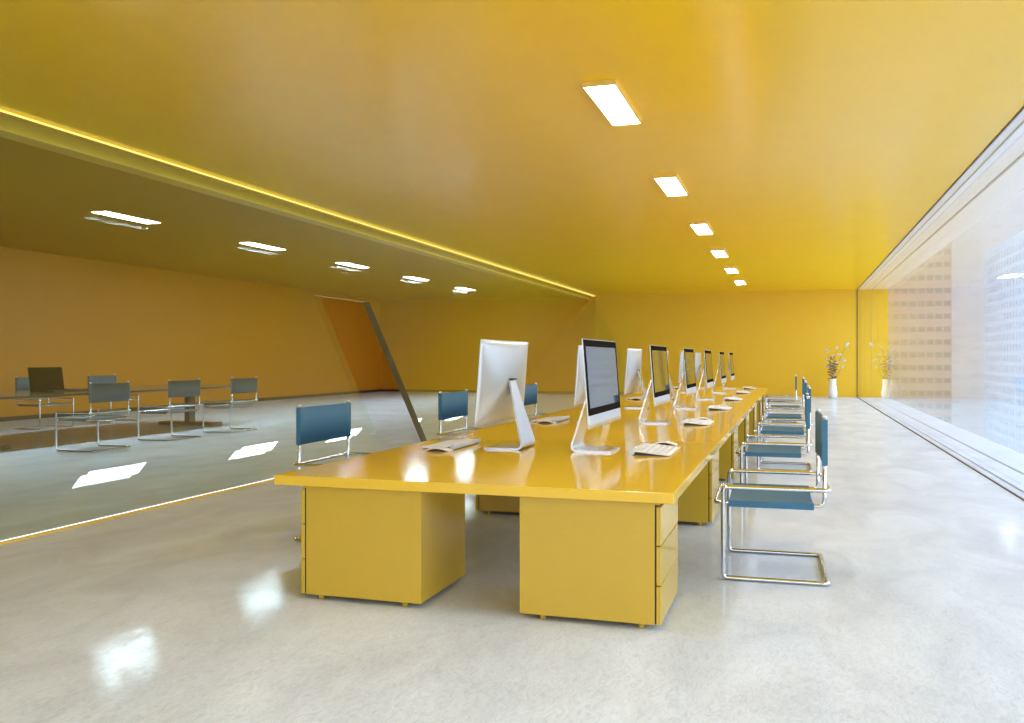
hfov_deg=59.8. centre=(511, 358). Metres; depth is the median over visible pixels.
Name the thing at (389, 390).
baseboard
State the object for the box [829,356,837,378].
leafy branch
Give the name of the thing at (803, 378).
chair
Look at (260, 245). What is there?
diffuser
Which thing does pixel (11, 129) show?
trim
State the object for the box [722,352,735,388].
desktop computer
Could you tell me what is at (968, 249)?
sky
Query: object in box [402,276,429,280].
recessed light
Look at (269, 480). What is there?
trim
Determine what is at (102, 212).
recessed light
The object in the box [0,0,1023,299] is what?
ceiling
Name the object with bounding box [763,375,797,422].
chair
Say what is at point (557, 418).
keyboard
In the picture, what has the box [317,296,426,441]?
door frame
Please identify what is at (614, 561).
drawer pedestal
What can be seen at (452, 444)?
keyboard
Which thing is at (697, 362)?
desktop computer
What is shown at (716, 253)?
diffuser
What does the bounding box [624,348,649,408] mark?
desktop computer
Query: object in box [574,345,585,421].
desktop computer
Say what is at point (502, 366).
desktop computer
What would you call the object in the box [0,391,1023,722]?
floor
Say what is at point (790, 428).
chair
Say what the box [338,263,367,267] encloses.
diffuser
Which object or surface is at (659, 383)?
desktop computer
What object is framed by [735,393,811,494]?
chair
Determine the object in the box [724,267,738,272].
ceiling light
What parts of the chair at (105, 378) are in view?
backrest, cantilever frame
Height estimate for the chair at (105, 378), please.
0.972 m
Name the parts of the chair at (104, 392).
seat, seat frame, cantilever frame, backrest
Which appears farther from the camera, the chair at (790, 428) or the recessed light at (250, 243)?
the recessed light at (250, 243)
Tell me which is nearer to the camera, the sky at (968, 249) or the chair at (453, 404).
the chair at (453, 404)
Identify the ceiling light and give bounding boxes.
[582,79,640,125]
[654,174,687,196]
[690,221,712,234]
[710,248,727,257]
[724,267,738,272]
[734,280,745,284]
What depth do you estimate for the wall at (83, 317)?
23.28 m
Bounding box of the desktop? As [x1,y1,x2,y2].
[274,387,767,503]
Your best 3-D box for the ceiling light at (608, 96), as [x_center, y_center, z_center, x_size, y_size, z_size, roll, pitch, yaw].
[0.915,-2.281,7.997,0.284,0.045,1.294,0,0,18]
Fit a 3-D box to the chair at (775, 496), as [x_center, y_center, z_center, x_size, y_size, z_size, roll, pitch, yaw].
[1.611,0.814,5.539,0.659,0.972,0.810,0,0,16]
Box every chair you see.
[14,376,73,429]
[55,381,130,452]
[87,374,138,423]
[137,378,201,441]
[202,377,257,433]
[294,400,370,541]
[437,389,481,437]
[524,383,548,417]
[714,409,830,585]
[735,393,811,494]
[753,385,812,470]
[761,380,806,449]
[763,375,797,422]
[766,377,804,434]
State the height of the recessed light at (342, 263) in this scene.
0.020 m
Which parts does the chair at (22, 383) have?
backrest, cantilever frame, seat frame, seat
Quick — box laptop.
[28,367,87,391]
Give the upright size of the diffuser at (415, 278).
0.012 m
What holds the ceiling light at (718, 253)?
attached to the ceiling
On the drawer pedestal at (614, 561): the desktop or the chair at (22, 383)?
the desktop
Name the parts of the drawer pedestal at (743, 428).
drawer, drawer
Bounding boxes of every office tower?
[888,242,951,423]
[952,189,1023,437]
[984,230,1023,453]
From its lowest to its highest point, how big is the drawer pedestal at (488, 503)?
0.617 m
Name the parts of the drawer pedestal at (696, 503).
drawer, drawer, drawer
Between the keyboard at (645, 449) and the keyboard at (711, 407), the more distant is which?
the keyboard at (711, 407)
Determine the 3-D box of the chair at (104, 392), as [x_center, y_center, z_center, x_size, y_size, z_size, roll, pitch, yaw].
[-5.975,0.814,12.700,0.659,0.972,0.810,0,0,18]
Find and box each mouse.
[424,446,452,451]
[536,420,555,423]
[655,441,677,445]
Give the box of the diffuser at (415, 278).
[406,277,424,280]
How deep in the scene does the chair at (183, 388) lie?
14.22 m
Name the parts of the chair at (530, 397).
backrest, cantilever frame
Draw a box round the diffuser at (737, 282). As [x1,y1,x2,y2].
[735,281,744,284]
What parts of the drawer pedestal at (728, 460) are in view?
drawer, drawer, drawer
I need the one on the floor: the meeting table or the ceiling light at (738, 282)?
the meeting table
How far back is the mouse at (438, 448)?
6.02 m
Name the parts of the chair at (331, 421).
backrest, seat frame, cantilever frame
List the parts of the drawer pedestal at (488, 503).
drawer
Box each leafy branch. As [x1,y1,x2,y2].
[827,356,836,381]
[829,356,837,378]
[833,343,848,378]
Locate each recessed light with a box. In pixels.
[90,210,161,223]
[239,241,286,250]
[334,262,369,267]
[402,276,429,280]
[454,287,475,290]
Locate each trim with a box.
[0,115,590,299]
[0,479,273,544]
[857,107,1023,289]
[857,397,1023,500]
[882,153,1023,280]
[882,402,1023,474]
[882,409,1023,491]
[883,121,1023,266]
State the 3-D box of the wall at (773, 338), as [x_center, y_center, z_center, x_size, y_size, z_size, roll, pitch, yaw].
[3.584,-0.502,32.539,18.760,3.604,0.200,0,0,18]
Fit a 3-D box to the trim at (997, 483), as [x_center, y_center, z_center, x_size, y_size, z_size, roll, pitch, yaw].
[5.689,1.294,11.309,0.014,0.012,39.000,0,0,18]
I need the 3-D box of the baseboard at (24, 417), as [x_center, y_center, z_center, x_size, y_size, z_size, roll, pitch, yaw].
[-11.077,1.255,16.626,0.030,0.090,39.000,0,0,18]
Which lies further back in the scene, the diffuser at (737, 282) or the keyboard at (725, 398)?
the diffuser at (737, 282)
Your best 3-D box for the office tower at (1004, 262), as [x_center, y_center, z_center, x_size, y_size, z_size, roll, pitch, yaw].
[127.315,43.300,179.906,50.050,136.000,40.050,0,0,18]
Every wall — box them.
[0,247,380,416]
[381,289,887,397]
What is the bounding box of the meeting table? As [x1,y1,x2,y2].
[0,384,230,449]
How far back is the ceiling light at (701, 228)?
15.50 m
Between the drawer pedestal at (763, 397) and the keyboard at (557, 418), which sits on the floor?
the drawer pedestal at (763, 397)
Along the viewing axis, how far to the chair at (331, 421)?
6.64 m
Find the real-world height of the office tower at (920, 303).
215.000 m
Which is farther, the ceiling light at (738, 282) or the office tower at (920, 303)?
the office tower at (920, 303)
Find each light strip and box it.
[0,109,593,295]
[3,478,273,540]
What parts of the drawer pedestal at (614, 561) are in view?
drawer, drawer, drawer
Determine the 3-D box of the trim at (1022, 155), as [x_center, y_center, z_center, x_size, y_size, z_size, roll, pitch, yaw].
[6.123,-2.298,11.172,0.030,0.012,39.000,0,0,18]
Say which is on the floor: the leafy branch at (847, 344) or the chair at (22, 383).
the chair at (22, 383)
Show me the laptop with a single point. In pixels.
(41, 379)
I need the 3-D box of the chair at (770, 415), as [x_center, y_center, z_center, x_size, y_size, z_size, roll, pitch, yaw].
[4.014,0.814,13.120,0.659,0.972,0.810,0,0,18]
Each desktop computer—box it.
[474,339,534,449]
[571,339,620,452]
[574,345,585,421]
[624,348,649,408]
[639,345,671,423]
[667,351,675,398]
[673,348,697,408]
[678,352,685,392]
[694,352,706,388]
[696,350,715,399]
[712,351,727,392]
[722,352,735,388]
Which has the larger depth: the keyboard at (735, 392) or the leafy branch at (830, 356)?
the leafy branch at (830, 356)
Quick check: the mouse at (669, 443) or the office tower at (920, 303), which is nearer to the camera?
the mouse at (669, 443)
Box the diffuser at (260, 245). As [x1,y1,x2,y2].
[242,243,283,249]
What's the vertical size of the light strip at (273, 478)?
0.011 m
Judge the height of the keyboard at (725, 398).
0.036 m
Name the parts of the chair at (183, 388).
seat, seat frame, cantilever frame, backrest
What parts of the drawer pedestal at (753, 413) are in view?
drawer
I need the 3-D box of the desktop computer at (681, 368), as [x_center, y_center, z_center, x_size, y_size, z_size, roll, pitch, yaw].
[3.221,0.253,16.498,0.273,0.755,1.070,0,0,18]
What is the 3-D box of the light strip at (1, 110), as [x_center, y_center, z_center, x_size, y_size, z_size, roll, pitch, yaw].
[-2.865,-2.285,14.022,0.026,0.014,39.000,0,0,18]
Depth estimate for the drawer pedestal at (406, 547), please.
4.73 m
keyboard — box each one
[419,438,480,449]
[531,416,569,421]
[626,396,642,398]
[629,442,679,455]
[681,418,713,425]
[706,405,731,409]
[723,397,742,400]
[734,391,750,393]
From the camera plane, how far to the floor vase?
29.18 m
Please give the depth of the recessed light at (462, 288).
29.22 m
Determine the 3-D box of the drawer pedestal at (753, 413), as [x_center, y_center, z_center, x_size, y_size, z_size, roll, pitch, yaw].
[3.675,0.992,14.754,0.704,0.617,0.650,0,0,18]
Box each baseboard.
[0,389,380,421]
[381,389,631,393]
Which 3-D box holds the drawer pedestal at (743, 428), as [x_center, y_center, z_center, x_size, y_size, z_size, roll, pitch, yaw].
[2.874,0.992,12.228,0.704,0.617,0.650,0,0,18]
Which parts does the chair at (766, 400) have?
seat, cantilever frame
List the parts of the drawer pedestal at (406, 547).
drawer, drawer, drawer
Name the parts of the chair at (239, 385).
seat, cantilever frame, seat frame, backrest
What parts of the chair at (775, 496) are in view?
seat frame, seat, cantilever frame, backrest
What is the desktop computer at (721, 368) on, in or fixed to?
on the desktop
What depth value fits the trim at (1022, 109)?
11.06 m
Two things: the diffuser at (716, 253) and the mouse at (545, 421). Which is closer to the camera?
the mouse at (545, 421)
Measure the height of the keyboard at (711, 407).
0.036 m
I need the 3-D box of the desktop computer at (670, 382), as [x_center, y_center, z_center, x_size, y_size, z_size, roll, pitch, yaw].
[2.390,0.253,13.877,0.273,0.755,1.070,0,0,18]
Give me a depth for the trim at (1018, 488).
11.36 m
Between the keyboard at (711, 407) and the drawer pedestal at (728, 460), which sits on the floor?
the drawer pedestal at (728, 460)
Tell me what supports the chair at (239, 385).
on the floor
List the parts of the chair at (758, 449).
seat frame, seat, cantilever frame, backrest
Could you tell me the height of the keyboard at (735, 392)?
0.036 m
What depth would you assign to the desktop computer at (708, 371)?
13.60 m
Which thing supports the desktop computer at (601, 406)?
on the desktop
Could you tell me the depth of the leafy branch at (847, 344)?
29.15 m
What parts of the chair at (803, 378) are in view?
seat frame, seat, cantilever frame, backrest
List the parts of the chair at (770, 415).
seat frame, seat, cantilever frame, backrest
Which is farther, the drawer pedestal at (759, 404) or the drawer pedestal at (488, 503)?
the drawer pedestal at (759, 404)
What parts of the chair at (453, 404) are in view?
seat frame, backrest, cantilever frame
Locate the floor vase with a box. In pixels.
[828,379,836,397]
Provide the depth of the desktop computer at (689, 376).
11.13 m
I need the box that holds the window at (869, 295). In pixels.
[857,263,882,411]
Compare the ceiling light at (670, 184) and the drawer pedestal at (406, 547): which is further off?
the ceiling light at (670, 184)
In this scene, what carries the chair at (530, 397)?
on the floor
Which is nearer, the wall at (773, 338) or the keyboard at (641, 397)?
the keyboard at (641, 397)
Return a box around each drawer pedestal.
[301,486,464,606]
[476,494,519,513]
[520,497,677,627]
[678,450,718,525]
[719,427,737,480]
[738,414,748,455]
[749,404,756,438]
[757,398,761,423]
[762,395,764,416]
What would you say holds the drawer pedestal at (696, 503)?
on the floor
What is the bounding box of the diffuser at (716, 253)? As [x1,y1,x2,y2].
[711,251,726,256]
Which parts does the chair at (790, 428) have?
seat frame, seat, cantilever frame, backrest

